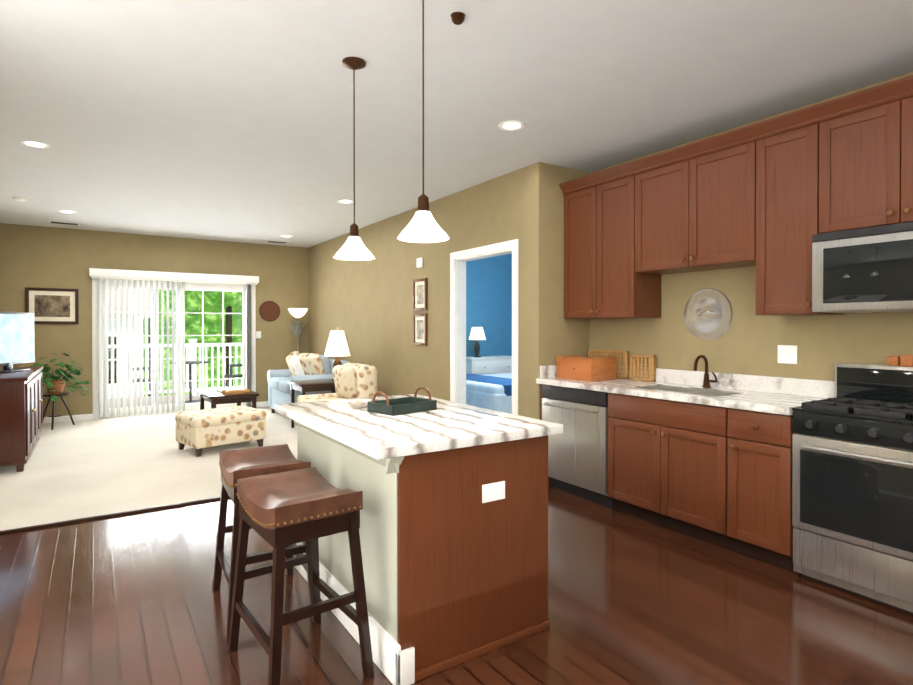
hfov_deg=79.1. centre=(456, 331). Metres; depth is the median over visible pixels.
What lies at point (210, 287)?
sliding glass door
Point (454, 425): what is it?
island countertop
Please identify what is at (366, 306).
wall
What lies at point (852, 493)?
range
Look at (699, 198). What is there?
upper cabinet
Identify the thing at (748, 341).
wall
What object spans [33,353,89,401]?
potted plant
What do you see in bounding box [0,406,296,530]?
floor carpet
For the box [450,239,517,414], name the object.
door frame
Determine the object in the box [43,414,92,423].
baseboard
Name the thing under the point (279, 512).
stool
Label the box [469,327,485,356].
lamp
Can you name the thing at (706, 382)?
faucet
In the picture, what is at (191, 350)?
railing
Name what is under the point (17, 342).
tv
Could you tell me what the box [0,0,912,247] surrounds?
ceiling
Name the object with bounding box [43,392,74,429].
plant stand
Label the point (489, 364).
dresser
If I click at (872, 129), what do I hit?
upper cabinet
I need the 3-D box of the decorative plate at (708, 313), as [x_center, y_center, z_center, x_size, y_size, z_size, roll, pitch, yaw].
[1.826,-0.126,4.032,0.018,0.380,0.380,0,1,-33]
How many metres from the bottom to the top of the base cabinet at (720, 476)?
0.872 m
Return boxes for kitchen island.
[290,418,549,684]
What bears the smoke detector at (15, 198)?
attached to the ceiling
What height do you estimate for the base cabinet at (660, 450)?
0.872 m
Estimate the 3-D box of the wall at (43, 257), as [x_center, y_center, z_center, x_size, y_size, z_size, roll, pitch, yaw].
[-4.335,-0.091,8.633,4.320,2.740,0.120,0,1,-33]
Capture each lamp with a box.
[288,308,307,351]
[324,328,349,380]
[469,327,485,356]
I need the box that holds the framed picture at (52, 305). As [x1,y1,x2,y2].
[25,287,78,323]
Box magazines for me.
[215,389,250,394]
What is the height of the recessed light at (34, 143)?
0.006 m
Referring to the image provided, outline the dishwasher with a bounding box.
[542,384,614,507]
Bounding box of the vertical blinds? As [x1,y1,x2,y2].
[89,268,258,417]
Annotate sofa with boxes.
[267,351,349,424]
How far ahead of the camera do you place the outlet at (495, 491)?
2.30 m
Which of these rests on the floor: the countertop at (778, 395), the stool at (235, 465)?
the stool at (235, 465)
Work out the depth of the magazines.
7.31 m
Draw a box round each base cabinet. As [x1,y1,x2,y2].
[608,393,711,541]
[712,406,793,570]
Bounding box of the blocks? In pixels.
[887,355,912,365]
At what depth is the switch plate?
9.23 m
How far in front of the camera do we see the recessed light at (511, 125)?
3.81 m
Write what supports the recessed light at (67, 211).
in the ceiling
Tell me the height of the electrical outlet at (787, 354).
0.118 m
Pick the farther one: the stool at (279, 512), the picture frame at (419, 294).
the picture frame at (419, 294)
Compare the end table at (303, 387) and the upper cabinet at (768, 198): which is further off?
the end table at (303, 387)
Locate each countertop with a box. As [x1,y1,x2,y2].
[275,394,562,461]
[536,365,834,414]
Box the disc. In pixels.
[259,301,279,320]
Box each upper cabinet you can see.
[563,159,660,318]
[639,124,754,274]
[743,100,843,315]
[831,75,912,231]
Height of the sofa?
0.973 m
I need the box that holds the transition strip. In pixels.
[0,495,229,533]
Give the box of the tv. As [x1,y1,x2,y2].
[0,311,34,372]
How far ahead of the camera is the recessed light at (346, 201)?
6.11 m
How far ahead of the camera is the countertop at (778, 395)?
3.69 m
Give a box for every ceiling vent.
[49,221,79,224]
[265,240,288,243]
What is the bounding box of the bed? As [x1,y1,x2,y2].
[466,373,511,413]
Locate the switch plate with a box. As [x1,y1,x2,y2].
[256,331,260,337]
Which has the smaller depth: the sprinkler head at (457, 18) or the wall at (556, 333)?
the sprinkler head at (457, 18)
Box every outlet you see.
[482,481,504,502]
[778,345,796,363]
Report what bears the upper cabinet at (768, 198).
attached to the wall at (748, 341)
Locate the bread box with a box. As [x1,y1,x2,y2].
[557,355,615,381]
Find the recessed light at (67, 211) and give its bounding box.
[58,210,76,213]
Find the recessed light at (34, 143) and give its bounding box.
[20,140,49,147]
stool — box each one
[213,444,310,639]
[227,467,373,684]
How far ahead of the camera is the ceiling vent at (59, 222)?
7.37 m
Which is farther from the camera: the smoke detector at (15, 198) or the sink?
the smoke detector at (15, 198)
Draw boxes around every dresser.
[0,366,42,471]
[466,355,511,373]
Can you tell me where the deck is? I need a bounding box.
[109,393,207,408]
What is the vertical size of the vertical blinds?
2.135 m
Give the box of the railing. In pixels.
[108,339,242,395]
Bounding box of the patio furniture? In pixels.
[132,361,242,403]
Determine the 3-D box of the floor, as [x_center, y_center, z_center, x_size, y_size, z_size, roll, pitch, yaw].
[0.587,1.383,1.564,5.050,0.100,7.320,0,1,-33]
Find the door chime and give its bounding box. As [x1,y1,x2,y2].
[416,257,422,267]
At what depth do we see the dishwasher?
4.28 m
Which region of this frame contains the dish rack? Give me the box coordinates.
[588,349,655,381]
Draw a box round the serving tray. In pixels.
[367,387,436,415]
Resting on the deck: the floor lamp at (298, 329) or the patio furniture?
the patio furniture
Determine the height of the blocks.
0.060 m
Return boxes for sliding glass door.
[92,278,255,419]
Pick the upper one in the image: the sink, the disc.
the disc
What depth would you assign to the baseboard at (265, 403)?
9.26 m
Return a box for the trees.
[143,289,242,396]
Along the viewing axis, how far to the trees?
20.02 m
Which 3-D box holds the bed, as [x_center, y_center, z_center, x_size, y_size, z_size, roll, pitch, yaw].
[0.932,0.782,8.249,2.150,1.000,1.680,0,1,-33]
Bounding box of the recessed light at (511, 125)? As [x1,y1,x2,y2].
[498,121,524,130]
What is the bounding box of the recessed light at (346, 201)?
[337,199,353,203]
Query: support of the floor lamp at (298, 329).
on the floor carpet
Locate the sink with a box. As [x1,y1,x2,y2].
[635,385,741,396]
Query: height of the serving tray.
0.112 m
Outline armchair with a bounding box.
[297,363,377,402]
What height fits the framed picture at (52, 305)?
0.500 m
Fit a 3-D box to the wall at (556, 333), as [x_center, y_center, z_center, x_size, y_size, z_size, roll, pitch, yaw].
[2.113,-0.068,5.669,3.470,2.740,0.120,0,1,-33]
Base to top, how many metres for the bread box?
0.182 m
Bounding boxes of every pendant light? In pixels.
[334,57,374,259]
[397,0,448,242]
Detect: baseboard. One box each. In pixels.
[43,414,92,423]
[256,401,268,406]
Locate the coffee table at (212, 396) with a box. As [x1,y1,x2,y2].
[197,387,258,409]
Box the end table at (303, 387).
[287,379,334,427]
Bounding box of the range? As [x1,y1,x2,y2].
[792,363,912,613]
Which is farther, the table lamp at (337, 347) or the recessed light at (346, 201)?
the table lamp at (337, 347)
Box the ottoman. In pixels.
[175,406,266,456]
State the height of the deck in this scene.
0.115 m
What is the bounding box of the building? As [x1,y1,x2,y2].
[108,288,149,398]
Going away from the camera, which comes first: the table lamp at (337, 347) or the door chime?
the door chime
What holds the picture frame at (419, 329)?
attached to the wall at (366, 306)
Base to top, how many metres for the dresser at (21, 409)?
0.885 m
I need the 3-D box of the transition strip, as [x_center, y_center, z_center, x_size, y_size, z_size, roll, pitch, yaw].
[-1.667,1.303,4.453,4.200,0.016,0.035,0,1,-33]
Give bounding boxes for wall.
[0,223,308,416]
[308,164,533,417]
[466,254,511,356]
[534,162,589,419]
[590,72,912,380]
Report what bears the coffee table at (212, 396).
on the floor carpet
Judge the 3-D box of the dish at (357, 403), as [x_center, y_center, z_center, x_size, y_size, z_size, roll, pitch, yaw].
[-0.527,0.389,2.978,0.136,0.035,0.136,0,1,-33]
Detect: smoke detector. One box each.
[13,197,26,200]
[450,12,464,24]
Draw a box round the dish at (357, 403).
[346,399,370,407]
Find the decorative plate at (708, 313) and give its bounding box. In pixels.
[684,288,732,339]
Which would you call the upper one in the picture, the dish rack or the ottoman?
the dish rack
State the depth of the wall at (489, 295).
10.01 m
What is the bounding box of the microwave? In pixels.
[812,222,912,312]
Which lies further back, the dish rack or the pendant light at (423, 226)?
the dish rack
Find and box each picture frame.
[413,278,426,310]
[413,314,426,345]
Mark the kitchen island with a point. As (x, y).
(455, 570)
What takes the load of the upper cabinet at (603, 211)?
attached to the wall at (748, 341)
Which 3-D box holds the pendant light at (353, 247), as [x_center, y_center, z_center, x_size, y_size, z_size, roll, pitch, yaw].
[-0.539,-0.902,2.913,0.214,1.028,0.214,0,1,-33]
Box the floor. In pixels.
[0,486,912,684]
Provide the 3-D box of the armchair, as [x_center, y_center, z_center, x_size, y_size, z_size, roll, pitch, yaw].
[-1.438,0.849,6.699,0.796,0.890,0.750,0,1,-33]
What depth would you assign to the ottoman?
5.90 m
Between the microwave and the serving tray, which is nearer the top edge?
the microwave
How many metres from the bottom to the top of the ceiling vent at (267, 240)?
0.010 m
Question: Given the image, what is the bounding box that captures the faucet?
[694,355,717,387]

